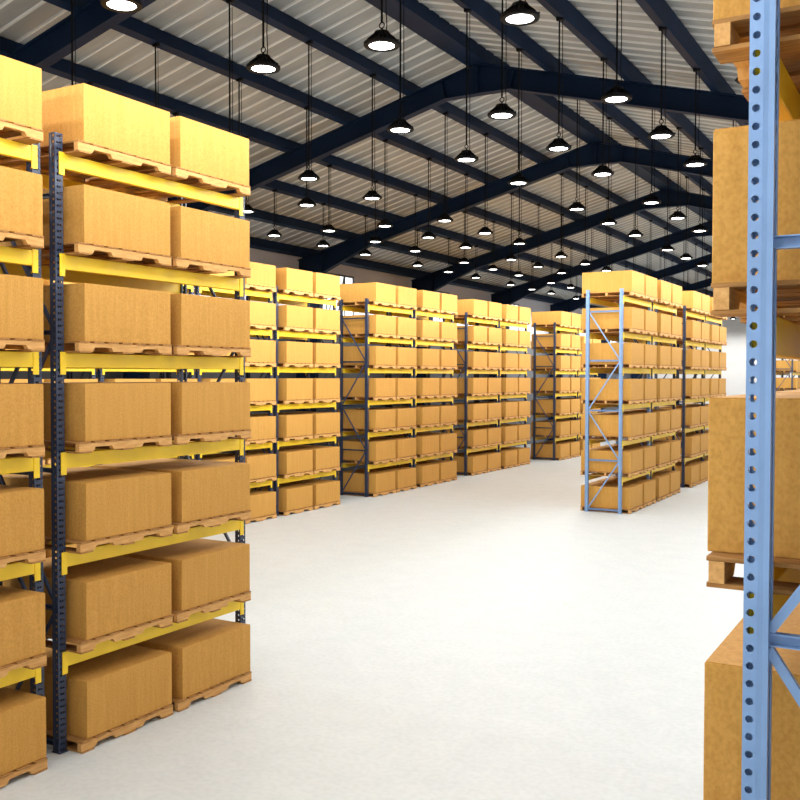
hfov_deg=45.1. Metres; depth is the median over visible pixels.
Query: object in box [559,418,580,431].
cardboard box
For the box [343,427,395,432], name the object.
wooden pallet
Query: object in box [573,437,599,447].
cardboard box
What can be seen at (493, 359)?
cardboard box
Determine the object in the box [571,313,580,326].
cardboard box
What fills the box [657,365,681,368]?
wooden pallet
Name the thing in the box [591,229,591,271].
lamp
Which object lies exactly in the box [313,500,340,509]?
wooden pallet
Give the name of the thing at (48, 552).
cardboard box
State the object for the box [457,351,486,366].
cardboard box
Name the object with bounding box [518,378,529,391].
cardboard box
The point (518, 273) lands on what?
lamp
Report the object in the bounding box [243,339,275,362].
cardboard box
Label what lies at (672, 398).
wooden pallet
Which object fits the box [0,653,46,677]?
wooden pallet
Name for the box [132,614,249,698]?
cardboard box
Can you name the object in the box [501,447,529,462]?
cardboard box
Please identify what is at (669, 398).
wooden pallet
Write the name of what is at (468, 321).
rack
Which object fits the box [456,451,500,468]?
cardboard box
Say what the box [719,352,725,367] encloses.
cardboard box
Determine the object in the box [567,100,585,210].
lamp
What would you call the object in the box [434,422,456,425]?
wooden pallet
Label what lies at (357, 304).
wooden pallet
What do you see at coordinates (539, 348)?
wooden pallet
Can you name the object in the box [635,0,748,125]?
roof purlin
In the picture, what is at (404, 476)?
cardboard box
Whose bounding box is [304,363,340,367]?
wooden pallet
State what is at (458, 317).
wooden pallet
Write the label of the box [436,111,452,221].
lamp
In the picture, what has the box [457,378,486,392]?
cardboard box
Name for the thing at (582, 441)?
cardboard box
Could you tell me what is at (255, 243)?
roof purlin
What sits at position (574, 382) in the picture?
cardboard box
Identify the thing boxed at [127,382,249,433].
cardboard box
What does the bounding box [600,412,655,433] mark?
cardboard box
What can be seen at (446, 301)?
cardboard box
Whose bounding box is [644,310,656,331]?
cardboard box
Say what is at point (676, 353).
cardboard box
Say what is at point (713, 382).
cardboard box
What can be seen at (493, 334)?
cardboard box
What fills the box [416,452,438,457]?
wooden pallet
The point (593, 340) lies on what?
cardboard box
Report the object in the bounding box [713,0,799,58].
cardboard box
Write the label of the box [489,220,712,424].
frame
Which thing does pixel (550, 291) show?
lamp
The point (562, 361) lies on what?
cardboard box
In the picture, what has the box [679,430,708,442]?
cardboard box
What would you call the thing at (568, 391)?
wooden pallet
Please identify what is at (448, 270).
lamp
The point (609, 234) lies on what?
lamp
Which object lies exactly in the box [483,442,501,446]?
wooden pallet
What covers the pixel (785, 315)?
wooden pallet
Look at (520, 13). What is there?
lamp
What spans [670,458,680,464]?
wooden pallet
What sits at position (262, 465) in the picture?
cardboard box
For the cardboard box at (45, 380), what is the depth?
17.72 m
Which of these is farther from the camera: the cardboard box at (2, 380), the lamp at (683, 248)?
the lamp at (683, 248)
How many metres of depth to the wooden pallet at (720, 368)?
33.36 m
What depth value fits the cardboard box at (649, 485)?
25.40 m
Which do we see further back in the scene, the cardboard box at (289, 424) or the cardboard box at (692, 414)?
the cardboard box at (692, 414)
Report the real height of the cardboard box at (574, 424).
0.521 m
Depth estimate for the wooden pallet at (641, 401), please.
24.19 m
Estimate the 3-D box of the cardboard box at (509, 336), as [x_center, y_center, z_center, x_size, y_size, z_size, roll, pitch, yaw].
[3.587,-2.344,35.895,1.275,0.521,1.095,1,2,30]
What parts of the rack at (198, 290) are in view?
upright post, upright post, upright post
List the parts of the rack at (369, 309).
upright post, upright post, upright post, upright post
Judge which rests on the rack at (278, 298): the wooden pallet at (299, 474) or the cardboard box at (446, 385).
the wooden pallet at (299, 474)
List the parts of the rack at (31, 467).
upright post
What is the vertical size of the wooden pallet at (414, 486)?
0.104 m
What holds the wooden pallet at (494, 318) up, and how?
on the rack at (468, 321)
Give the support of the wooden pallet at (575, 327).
on the rack at (554, 351)
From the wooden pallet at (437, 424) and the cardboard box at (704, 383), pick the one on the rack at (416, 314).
the wooden pallet at (437, 424)
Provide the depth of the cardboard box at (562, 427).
39.12 m
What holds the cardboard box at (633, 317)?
on the wooden pallet
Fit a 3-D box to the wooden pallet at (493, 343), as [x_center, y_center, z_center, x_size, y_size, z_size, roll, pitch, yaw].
[2.833,-1.998,34.540,1.285,0.104,1.175,1,2,30]
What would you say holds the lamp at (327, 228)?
hanging from the roof purlin at (62, 68)
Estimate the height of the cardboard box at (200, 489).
0.521 m
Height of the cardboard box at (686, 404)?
0.521 m
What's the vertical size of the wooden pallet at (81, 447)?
0.104 m
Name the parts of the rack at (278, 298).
upright post, upright post, upright post, upright post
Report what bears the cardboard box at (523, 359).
on the wooden pallet at (519, 369)
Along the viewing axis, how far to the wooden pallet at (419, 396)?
29.73 m
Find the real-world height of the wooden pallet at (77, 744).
0.104 m
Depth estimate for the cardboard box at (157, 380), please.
19.87 m
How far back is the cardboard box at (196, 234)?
10.05 m
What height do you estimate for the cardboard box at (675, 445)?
0.521 m
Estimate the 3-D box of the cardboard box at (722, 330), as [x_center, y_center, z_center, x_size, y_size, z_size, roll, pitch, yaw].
[10.602,-2.271,33.596,1.275,0.521,1.095,1,2,30]
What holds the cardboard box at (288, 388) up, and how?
on the wooden pallet at (302, 400)
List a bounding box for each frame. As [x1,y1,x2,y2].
[6,0,155,70]
[123,63,748,378]
[296,142,712,444]
[411,189,712,456]
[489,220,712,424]
[548,253,711,440]
[594,278,711,412]
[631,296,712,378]
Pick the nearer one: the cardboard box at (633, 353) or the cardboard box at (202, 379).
the cardboard box at (202, 379)
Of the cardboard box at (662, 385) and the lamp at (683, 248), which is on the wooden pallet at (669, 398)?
the cardboard box at (662, 385)
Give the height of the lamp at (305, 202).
2.007 m
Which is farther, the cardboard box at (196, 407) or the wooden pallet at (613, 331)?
the wooden pallet at (613, 331)
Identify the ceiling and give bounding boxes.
[0,0,742,308]
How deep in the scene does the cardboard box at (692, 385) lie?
29.55 m
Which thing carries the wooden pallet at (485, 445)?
on the rack at (468, 321)
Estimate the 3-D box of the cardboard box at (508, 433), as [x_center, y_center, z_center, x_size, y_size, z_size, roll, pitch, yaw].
[3.576,1.229,35.988,1.275,0.521,1.095,1,2,30]
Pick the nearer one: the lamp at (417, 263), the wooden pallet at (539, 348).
the lamp at (417, 263)
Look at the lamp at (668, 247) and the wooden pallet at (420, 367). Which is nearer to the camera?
the lamp at (668, 247)
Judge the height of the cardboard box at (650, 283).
0.521 m
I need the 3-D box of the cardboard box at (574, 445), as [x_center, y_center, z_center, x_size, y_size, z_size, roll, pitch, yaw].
[6.789,2.018,40.655,1.275,0.521,1.095,1,2,30]
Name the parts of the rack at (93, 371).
upright post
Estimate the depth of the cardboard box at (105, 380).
18.85 m
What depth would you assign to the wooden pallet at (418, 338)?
29.71 m
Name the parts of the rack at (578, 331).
upright post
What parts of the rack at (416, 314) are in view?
upright post, upright post, upright post, upright post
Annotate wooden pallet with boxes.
[0,118,42,144]
[0,139,170,185]
[0,229,43,249]
[0,338,44,351]
[0,445,44,458]
[0,549,45,568]
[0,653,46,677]
[0,757,47,787]
[1,341,171,354]
[41,242,171,266]
[44,435,171,453]
[44,525,172,553]
[45,458,55,464]
[45,615,172,653]
[46,704,172,753]
[85,166,250,203]
[97,345,250,356]
[127,257,250,277]
[147,429,250,444]
[158,591,250,622]
[171,510,250,533]
[172,671,251,711]
[243,284,275,291]
[243,362,275,366]
[245,438,276,444]
[245,513,276,523]
[250,324,275,329]
[250,400,275,405]
[250,476,276,482]
[261,289,312,297]
[266,326,312,332]
[266,399,312,403]
[273,363,312,367]
[277,435,312,441]
[277,470,312,478]
[277,506,312,515]
[295,293,340,299]
[302,329,339,334]
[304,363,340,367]
[305,398,339,402]
[306,432,340,438]
[313,466,339,473]
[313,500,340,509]
[337,301,395,307]
[337,333,395,338]
[343,365,395,368]
[343,396,395,400]
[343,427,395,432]
[343,458,395,464]
[343,489,395,496]
[360,304,416,309]
[360,335,416,339]
[360,365,416,368]
[360,395,416,399]
[395,485,416,492]
[396,425,416,430]
[396,455,416,461]
[400,337,439,340]
[401,366,439,368]
[416,423,439,427]
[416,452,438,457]
[416,480,439,486]
[417,307,439,312]
[417,366,457,369]
[417,394,456,397]
[417,395,439,398]
[425,309,457,314]
[425,338,457,342]
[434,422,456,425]
[439,449,456,454]
[439,477,456,482]
[441,314,487,319]
[454,341,487,344]
[457,367,487,369]
[457,393,486,395]
[457,418,486,422]
[457,444,486,448]
[457,470,486,475]
[459,342,501,345]
[459,367,501,369]
[464,316,501,320]
[471,392,501,395]
[471,417,501,420]
[482,367,517,369]
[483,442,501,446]
[487,467,500,472]
[488,319,518,322]
[490,343,517,346]
[490,392,517,394]
[501,440,517,443]
[501,464,517,468]
[502,416,517,419]
[503,344,530,347]
[503,368,530,370]
[503,391,530,393]
[503,415,529,417]
[508,320,530,324]
[517,438,529,441]
[517,461,529,465]
[530,456,569,460]
[531,324,570,327]
[531,346,570,349]
[531,368,570,370]
[531,390,570,392]
[531,412,570,415]
[531,434,569,437]
[543,325,580,328]
[543,369,580,370]
[543,390,580,392]
[580,434,643,440]
[580,469,643,477]
[580,504,642,513]
[581,328,644,334]
[581,364,643,367]
[581,399,643,404]
[582,291,644,299]
[598,295,657,302]
[598,330,657,335]
[598,364,656,368]
[598,398,656,402]
[615,299,671,306]
[629,302,682,309]
[639,432,656,437]
[643,466,655,472]
[643,499,655,507]
[647,332,671,337]
[652,337,700,341]
[653,308,701,313]
[655,461,669,467]
[655,493,669,501]
[656,429,670,434]
[657,365,670,368]
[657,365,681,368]
[657,397,670,401]
[657,397,681,400]
[658,334,681,338]
[663,310,709,315]
[669,489,680,496]
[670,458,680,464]
[671,427,680,432]
[676,339,709,343]
[676,366,700,369]
[680,313,719,318]
[680,481,699,487]
[681,395,709,397]
[681,424,700,428]
[681,452,699,457]
[682,367,709,369]
[685,395,700,398]
[691,316,726,320]
[706,340,719,344]
[706,551,799,595]
[710,341,726,345]
[711,279,799,323]
[712,5,799,101]
[719,367,726,370]
[776,370,799,372]
[783,315,799,323]
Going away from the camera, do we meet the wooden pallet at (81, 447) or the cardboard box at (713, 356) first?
the wooden pallet at (81, 447)
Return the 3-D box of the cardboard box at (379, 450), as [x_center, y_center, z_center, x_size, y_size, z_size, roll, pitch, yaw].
[-0.952,1.428,27.786,1.275,0.521,1.095,1,2,30]
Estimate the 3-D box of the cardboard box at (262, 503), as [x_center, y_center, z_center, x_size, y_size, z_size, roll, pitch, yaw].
[-3.781,2.448,22.850,1.275,0.521,1.095,1,2,30]
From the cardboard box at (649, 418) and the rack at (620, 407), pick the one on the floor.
the rack at (620, 407)
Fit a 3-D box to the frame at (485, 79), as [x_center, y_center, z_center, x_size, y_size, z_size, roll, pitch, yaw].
[1.567,-1.933,19.541,19.600,9.680,0.300,1,2,30]
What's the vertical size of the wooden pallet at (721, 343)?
0.104 m
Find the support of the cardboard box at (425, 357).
on the wooden pallet at (420, 367)
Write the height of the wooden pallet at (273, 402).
0.104 m
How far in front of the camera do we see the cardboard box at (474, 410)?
33.04 m
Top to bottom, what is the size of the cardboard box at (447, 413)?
0.521 m
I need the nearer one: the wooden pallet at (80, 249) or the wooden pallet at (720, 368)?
the wooden pallet at (80, 249)
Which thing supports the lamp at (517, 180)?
hanging from the roof purlin at (482, 11)
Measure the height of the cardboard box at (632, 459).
0.521 m
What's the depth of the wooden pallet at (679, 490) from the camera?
27.68 m
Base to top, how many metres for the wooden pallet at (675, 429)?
0.104 m
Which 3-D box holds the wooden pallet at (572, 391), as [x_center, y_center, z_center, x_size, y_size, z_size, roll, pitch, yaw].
[6.783,-0.365,40.542,1.285,0.104,1.175,1,2,30]
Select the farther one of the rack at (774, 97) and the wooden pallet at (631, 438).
the wooden pallet at (631, 438)
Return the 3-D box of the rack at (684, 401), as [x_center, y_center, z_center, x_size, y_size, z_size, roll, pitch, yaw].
[8.910,-0.133,30.700,0.965,5.544,2.652,1,2,30]
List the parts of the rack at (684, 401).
upright post, upright post, upright post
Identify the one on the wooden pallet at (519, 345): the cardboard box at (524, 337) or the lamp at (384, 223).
the cardboard box at (524, 337)
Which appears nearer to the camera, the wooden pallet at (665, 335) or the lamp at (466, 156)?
the lamp at (466, 156)
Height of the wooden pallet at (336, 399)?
0.104 m
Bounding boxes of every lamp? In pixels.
[71,0,75,84]
[100,0,142,12]
[152,41,159,107]
[226,0,233,133]
[236,77,242,136]
[237,136,255,212]
[246,0,280,73]
[266,189,281,236]
[297,106,315,206]
[298,39,319,180]
[316,203,329,246]
[321,164,336,231]
[359,214,371,255]
[362,73,381,199]
[364,0,399,51]
[368,180,382,242]
[377,139,392,227]
[387,0,413,133]
[408,194,421,251]
[412,229,423,265]
[421,157,435,238]
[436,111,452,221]
[443,237,453,272]
[454,8,477,162]
[458,211,470,263]
[459,173,472,248]
[470,245,480,277]
[477,133,492,234]
[487,0,515,119]
[487,221,498,269]
[500,0,539,25]
[505,192,517,260]
[506,266,515,285]
[508,48,528,185]
[512,151,526,244]
[513,229,523,275]
[527,261,536,289]
[532,204,543,267]
[546,17,571,151]
[546,242,555,283]
[547,266,555,293]
[554,173,567,257]
[556,213,566,273]
[566,247,575,287]
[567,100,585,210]
[572,276,579,298]
[579,185,590,264]
[591,57,613,176]
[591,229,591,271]
[600,0,632,103]
[600,117,616,224]
[600,197,612,271]
[609,234,611,266]
[627,137,642,236]
[633,226,635,270]
[641,110,661,204]
[647,26,675,139]
[649,220,652,268]
[660,170,674,250]
[664,227,666,280]
[668,127,686,219]
[679,176,692,258]
[682,68,707,167]
[683,248,684,290]
[691,147,708,231]
[694,243,696,283]
[696,188,708,266]
[697,271,698,291]
[706,274,707,294]
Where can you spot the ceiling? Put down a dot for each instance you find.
(204, 24)
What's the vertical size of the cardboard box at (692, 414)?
0.521 m
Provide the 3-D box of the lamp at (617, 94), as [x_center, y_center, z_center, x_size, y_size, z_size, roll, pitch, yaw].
[2.716,-4.558,12.065,0.384,1.591,0.384,0,2,-15]
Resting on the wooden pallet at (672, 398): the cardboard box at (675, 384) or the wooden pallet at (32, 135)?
the cardboard box at (675, 384)
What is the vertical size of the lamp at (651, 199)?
2.007 m
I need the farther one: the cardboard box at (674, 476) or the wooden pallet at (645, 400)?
the cardboard box at (674, 476)
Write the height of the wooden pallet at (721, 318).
0.104 m
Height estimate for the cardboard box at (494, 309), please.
0.521 m
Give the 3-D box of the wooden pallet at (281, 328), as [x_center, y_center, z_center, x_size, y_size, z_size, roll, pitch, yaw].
[-3.020,-1.743,24.023,1.285,0.104,1.175,1,2,30]
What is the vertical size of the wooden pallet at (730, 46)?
0.104 m
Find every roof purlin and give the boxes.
[0,36,712,295]
[43,0,711,277]
[84,178,643,307]
[222,0,711,252]
[250,237,603,308]
[259,180,581,275]
[365,0,712,220]
[452,0,712,195]
[537,0,712,158]
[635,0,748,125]
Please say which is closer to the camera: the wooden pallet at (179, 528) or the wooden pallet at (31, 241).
the wooden pallet at (31, 241)
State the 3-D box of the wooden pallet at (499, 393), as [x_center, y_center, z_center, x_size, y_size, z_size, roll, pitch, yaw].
[2.826,-0.222,34.584,1.285,0.104,1.175,1,2,30]
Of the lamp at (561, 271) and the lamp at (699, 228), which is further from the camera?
the lamp at (561, 271)
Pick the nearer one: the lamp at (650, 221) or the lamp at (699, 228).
the lamp at (699, 228)
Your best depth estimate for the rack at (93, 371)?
17.83 m
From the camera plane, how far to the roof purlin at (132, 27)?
19.08 m
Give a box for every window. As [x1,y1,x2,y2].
[323,272,353,315]
[433,291,449,321]
[509,304,518,329]
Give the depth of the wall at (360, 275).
35.62 m
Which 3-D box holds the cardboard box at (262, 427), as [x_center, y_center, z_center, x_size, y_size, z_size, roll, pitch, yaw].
[-3.779,0.648,22.811,1.275,0.521,1.095,1,2,30]
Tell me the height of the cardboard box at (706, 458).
0.521 m
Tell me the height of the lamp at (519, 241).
2.426 m
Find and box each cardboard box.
[0,55,41,131]
[0,166,42,235]
[0,184,169,255]
[0,274,42,338]
[0,383,43,447]
[0,485,43,556]
[0,585,45,665]
[0,687,45,775]
[1,379,43,382]
[2,467,170,540]
[3,556,170,639]
[5,83,169,163]
[5,639,171,738]
[6,382,170,441]
[43,280,74,285]
[43,283,170,344]
[44,379,97,381]
[46,544,75,557]
[91,116,248,185]
[92,458,249,522]
[104,379,155,381]
[120,538,249,610]
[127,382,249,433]
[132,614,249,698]
[156,379,196,381]
[169,378,238,381]
[170,206,249,267]
[170,293,249,347]
[173,456,238,461]
[204,452,275,478]
[208,271,233,275]
[222,378,275,400]
[243,262,275,287]
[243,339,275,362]
[245,415,275,440]
[245,448,312,473]
[250,301,275,325]
[250,490,275,517]
[251,483,312,510]
[252,413,312,436]
[266,268,312,291]
[273,378,312,399]
[277,305,312,327]
[277,341,312,362]
[279,445,339,469]
[281,411,339,433]
[286,479,339,504]
[313,272,339,295]
[313,308,339,329]
[313,343,339,363]
[313,378,339,398]
[338,282,395,302]
[338,408,394,428]
[338,439,395,460]
[338,469,394,492]
[343,315,395,334]
[343,346,395,364]
[343,378,394,396]
[361,436,415,457]
[362,466,415,488]
[369,407,415,426]
[392,434,438,453]
[393,406,438,424]
[393,463,438,483]
[395,378,415,395]
[396,286,416,305]
[396,317,415,335]
[396,347,416,364]
[400,290,438,308]
[408,432,456,450]
[415,405,456,422]
[416,320,438,337]
[416,348,438,365]
[416,378,438,394]
[416,460,456,479]
[439,293,456,310]
[439,322,456,338]
[439,349,456,365]
[439,378,456,394]
[440,403,486,419]
[440,428,486,445]
[440,453,486,471]
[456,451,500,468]
[457,299,486,315]
[457,326,486,341]
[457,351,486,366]
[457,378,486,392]
[461,427,500,443]
[467,402,500,417]
[479,425,516,440]
[479,449,516,465]
[482,401,517,416]
[487,302,501,317]
[487,327,501,342]
[487,352,500,366]
[487,378,500,392]
[491,424,529,438]
[501,353,517,367]
[501,378,517,391]
[501,401,529,415]
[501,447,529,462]
[502,304,517,319]
[502,329,517,343]
[518,306,530,321]
[518,330,530,344]
[518,354,529,367]
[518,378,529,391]
[531,333,569,346]
[531,355,569,368]
[531,378,569,390]
[531,399,569,412]
[531,421,569,434]
[531,442,569,457]
[532,311,570,324]
[542,420,579,433]
[546,440,579,455]
[559,398,584,410]
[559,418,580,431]
[560,439,590,452]
[567,399,579,411]
[570,335,580,347]
[570,356,580,368]
[570,378,579,389]
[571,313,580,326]
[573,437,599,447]
[581,336,591,347]
[581,379,642,399]
[581,413,642,436]
[581,447,642,472]
[581,481,642,508]
[582,270,643,293]
[582,307,643,329]
[582,343,643,363]
[592,339,600,342]
[598,444,655,468]
[598,477,655,503]
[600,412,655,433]
[614,442,669,463]
[616,280,670,301]
[622,474,668,496]
[623,410,669,430]
[629,409,680,428]
[643,379,655,398]
[644,275,656,297]
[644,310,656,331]
[644,344,656,364]
[645,439,680,460]
[652,470,679,492]
[653,378,699,395]
[653,406,699,424]
[656,346,670,364]
[656,379,669,397]
[657,313,670,333]
[659,435,699,454]
[663,463,699,483]
[667,291,700,309]
[667,405,708,422]
[670,379,680,396]
[671,284,681,304]
[671,316,681,335]
[671,347,681,365]
[676,378,708,394]
[676,433,707,451]
[677,460,707,479]
[679,404,708,405]
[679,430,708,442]
[681,349,700,365]
[681,456,707,460]
[682,320,700,337]
[700,350,708,366]
[701,294,709,311]
[701,322,709,339]
[703,602,799,799]
[705,378,717,393]
[707,393,799,558]
[709,324,718,340]
[709,351,718,366]
[710,297,712,312]
[712,119,799,282]
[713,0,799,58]
[718,378,725,393]
[719,326,725,341]
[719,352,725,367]
[776,360,799,370]
[776,378,799,387]
[776,389,799,392]
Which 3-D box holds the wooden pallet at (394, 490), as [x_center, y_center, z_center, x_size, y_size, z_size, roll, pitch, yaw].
[-0.965,2.642,27.766,1.285,0.104,1.175,1,2,30]
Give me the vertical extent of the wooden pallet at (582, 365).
0.104 m
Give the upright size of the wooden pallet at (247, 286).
0.104 m
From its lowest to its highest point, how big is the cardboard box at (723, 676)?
0.521 m
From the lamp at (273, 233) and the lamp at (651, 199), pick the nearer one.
the lamp at (651, 199)
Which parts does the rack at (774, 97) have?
upright post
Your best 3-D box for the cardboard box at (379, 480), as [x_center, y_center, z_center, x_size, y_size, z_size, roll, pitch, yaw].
[-0.960,2.328,27.807,1.275,0.521,1.095,1,2,30]
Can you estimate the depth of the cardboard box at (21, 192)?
8.02 m
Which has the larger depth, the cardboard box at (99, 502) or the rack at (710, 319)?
the rack at (710, 319)
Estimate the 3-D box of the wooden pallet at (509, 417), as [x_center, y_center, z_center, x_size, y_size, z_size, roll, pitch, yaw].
[3.576,0.643,35.919,1.285,0.104,1.175,1,2,30]
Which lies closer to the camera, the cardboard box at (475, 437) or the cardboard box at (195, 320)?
the cardboard box at (195, 320)
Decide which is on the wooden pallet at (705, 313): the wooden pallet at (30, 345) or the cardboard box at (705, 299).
the cardboard box at (705, 299)
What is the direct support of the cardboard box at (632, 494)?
on the wooden pallet
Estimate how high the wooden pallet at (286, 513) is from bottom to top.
0.104 m
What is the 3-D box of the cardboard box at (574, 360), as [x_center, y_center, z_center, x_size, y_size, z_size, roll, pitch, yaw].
[6.798,-1.579,40.562,1.275,0.521,1.095,1,2,30]
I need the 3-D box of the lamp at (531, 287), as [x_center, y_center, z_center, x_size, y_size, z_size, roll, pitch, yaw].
[5.298,-5.011,38.718,0.384,1.154,0.384,0,1,-2]
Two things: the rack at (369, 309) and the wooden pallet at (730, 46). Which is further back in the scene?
the rack at (369, 309)
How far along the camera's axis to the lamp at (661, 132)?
13.90 m
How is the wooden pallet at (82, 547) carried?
on the rack at (66, 268)
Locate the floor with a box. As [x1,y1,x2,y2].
[0,428,747,799]
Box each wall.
[220,248,626,342]
[647,317,797,403]
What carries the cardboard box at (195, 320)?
on the wooden pallet at (177, 350)
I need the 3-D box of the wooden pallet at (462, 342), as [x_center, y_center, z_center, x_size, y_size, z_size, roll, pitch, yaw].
[2.213,-1.972,33.455,1.285,0.104,1.175,1,2,30]
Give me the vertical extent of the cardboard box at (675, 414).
0.521 m
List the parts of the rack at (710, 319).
upright post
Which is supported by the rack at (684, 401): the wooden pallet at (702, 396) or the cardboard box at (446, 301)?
the wooden pallet at (702, 396)
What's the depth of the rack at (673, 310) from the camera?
27.21 m
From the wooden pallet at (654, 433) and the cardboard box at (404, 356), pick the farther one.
the cardboard box at (404, 356)
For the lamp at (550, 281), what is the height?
1.591 m
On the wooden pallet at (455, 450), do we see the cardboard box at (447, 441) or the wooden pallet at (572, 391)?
the cardboard box at (447, 441)
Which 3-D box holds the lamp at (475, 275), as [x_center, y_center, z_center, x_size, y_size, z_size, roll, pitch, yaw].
[2.685,-4.900,34.131,0.384,1.154,0.384,-1,2,-28]
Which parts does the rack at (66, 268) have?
upright post, upright post, foot plate, upright post, upright post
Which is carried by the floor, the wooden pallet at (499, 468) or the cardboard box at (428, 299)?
the wooden pallet at (499, 468)
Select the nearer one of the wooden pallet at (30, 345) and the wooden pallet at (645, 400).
the wooden pallet at (30, 345)
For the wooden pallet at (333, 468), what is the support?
on the rack at (278, 298)
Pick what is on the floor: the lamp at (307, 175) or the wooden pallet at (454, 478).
the wooden pallet at (454, 478)
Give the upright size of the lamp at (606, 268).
2.426 m
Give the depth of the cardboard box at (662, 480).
26.50 m
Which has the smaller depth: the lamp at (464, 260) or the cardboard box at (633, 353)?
the cardboard box at (633, 353)
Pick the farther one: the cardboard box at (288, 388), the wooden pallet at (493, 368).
the wooden pallet at (493, 368)
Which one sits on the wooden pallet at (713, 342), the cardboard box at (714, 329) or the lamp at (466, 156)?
the cardboard box at (714, 329)
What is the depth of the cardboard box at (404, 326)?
28.37 m
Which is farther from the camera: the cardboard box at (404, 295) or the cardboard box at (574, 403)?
the cardboard box at (574, 403)
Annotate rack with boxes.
[0,132,244,754]
[0,138,43,695]
[1,368,95,474]
[67,284,194,464]
[166,286,272,490]
[245,286,336,515]
[339,298,412,496]
[388,310,453,467]
[442,312,497,475]
[477,319,526,451]
[533,322,576,460]
[558,328,597,440]
[585,288,651,513]
[623,302,676,478]
[654,305,704,487]
[677,314,721,460]
[741,0,799,799]
[776,357,799,390]
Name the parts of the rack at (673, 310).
upright post, upright post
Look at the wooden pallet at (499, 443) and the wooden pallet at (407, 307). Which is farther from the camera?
the wooden pallet at (499, 443)
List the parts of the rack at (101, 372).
upright post, upright post, upright post, upright post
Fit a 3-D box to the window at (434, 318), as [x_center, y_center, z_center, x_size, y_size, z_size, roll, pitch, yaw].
[1.494,-3.632,39.151,0.060,1.600,2.250,1,2,30]
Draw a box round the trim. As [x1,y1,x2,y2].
[1,332,643,482]
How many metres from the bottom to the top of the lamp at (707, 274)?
2.007 m
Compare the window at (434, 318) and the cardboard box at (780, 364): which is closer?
the window at (434, 318)
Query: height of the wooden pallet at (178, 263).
0.104 m
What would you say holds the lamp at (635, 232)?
hanging from the roof purlin at (482, 11)
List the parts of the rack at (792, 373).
upright post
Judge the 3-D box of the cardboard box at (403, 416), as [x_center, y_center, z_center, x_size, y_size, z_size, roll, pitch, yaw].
[-0.339,0.502,28.843,1.275,0.521,1.095,1,2,30]
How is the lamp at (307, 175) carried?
hanging from the roof purlin at (278, 19)
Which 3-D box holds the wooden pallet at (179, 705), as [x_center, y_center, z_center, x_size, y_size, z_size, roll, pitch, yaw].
[-2.498,3.076,10.550,1.285,0.104,1.175,1,2,30]
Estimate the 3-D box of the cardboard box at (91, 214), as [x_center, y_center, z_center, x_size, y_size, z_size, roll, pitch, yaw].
[-3.100,-1.685,9.394,1.275,0.521,1.095,1,2,30]
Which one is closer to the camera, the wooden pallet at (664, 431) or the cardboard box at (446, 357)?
the wooden pallet at (664, 431)
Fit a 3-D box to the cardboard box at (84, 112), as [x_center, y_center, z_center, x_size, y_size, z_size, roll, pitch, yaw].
[-3.099,-2.582,9.376,1.275,0.521,1.095,1,2,30]
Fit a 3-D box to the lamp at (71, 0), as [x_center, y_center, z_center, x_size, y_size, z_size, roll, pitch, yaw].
[-4.220,-4.998,12.403,0.410,2.426,0.386,1,2,30]
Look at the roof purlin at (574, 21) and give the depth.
16.41 m
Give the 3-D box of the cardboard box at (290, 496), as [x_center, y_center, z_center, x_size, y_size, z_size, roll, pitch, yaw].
[-3.029,2.416,24.175,1.275,0.521,1.095,1,2,30]
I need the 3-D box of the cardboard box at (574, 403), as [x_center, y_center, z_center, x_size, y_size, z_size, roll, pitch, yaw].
[6.792,0.218,40.602,1.275,0.521,1.095,1,2,30]
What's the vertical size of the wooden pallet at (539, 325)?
0.104 m
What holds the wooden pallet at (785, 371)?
on the rack at (792, 373)
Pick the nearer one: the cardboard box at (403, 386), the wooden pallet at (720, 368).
the cardboard box at (403, 386)
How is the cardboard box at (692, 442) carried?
on the wooden pallet at (696, 454)
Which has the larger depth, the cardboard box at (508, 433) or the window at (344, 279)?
the cardboard box at (508, 433)
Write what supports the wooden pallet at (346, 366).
on the rack at (369, 309)
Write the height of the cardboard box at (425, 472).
0.521 m
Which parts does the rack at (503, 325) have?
upright post, upright post, upright post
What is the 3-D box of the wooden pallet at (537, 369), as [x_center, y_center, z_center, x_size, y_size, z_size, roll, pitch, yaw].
[6.170,-1.238,39.439,1.285,0.104,1.175,1,2,30]
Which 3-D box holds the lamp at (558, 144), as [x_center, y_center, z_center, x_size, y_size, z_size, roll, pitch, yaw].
[2.425,-4.833,14.699,0.410,2.007,0.386,1,2,30]
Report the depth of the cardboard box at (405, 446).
28.56 m
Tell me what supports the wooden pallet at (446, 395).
on the rack at (416, 314)
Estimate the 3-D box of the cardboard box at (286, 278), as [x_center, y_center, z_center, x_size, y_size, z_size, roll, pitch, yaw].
[-3.017,-2.955,24.044,1.275,0.521,1.095,1,2,30]
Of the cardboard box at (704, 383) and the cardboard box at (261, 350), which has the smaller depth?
the cardboard box at (261, 350)
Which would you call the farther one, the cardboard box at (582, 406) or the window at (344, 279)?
the cardboard box at (582, 406)
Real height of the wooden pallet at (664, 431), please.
0.104 m
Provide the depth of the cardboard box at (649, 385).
25.19 m
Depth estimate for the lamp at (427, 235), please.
24.19 m
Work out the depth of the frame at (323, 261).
27.33 m
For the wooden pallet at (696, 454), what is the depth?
29.71 m
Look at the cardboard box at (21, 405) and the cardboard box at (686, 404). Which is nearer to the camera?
the cardboard box at (21, 405)
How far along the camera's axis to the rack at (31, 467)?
8.29 m
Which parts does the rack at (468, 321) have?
upright post, upright post, upright post, upright post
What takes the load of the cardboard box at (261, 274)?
on the wooden pallet at (247, 286)
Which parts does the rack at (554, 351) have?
upright post, upright post, upright post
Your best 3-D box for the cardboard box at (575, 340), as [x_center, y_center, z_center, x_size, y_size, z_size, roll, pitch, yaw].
[6.796,-2.455,40.535,1.275,0.521,1.095,1,2,30]
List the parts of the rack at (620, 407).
upright post, upright post, upright post, upright post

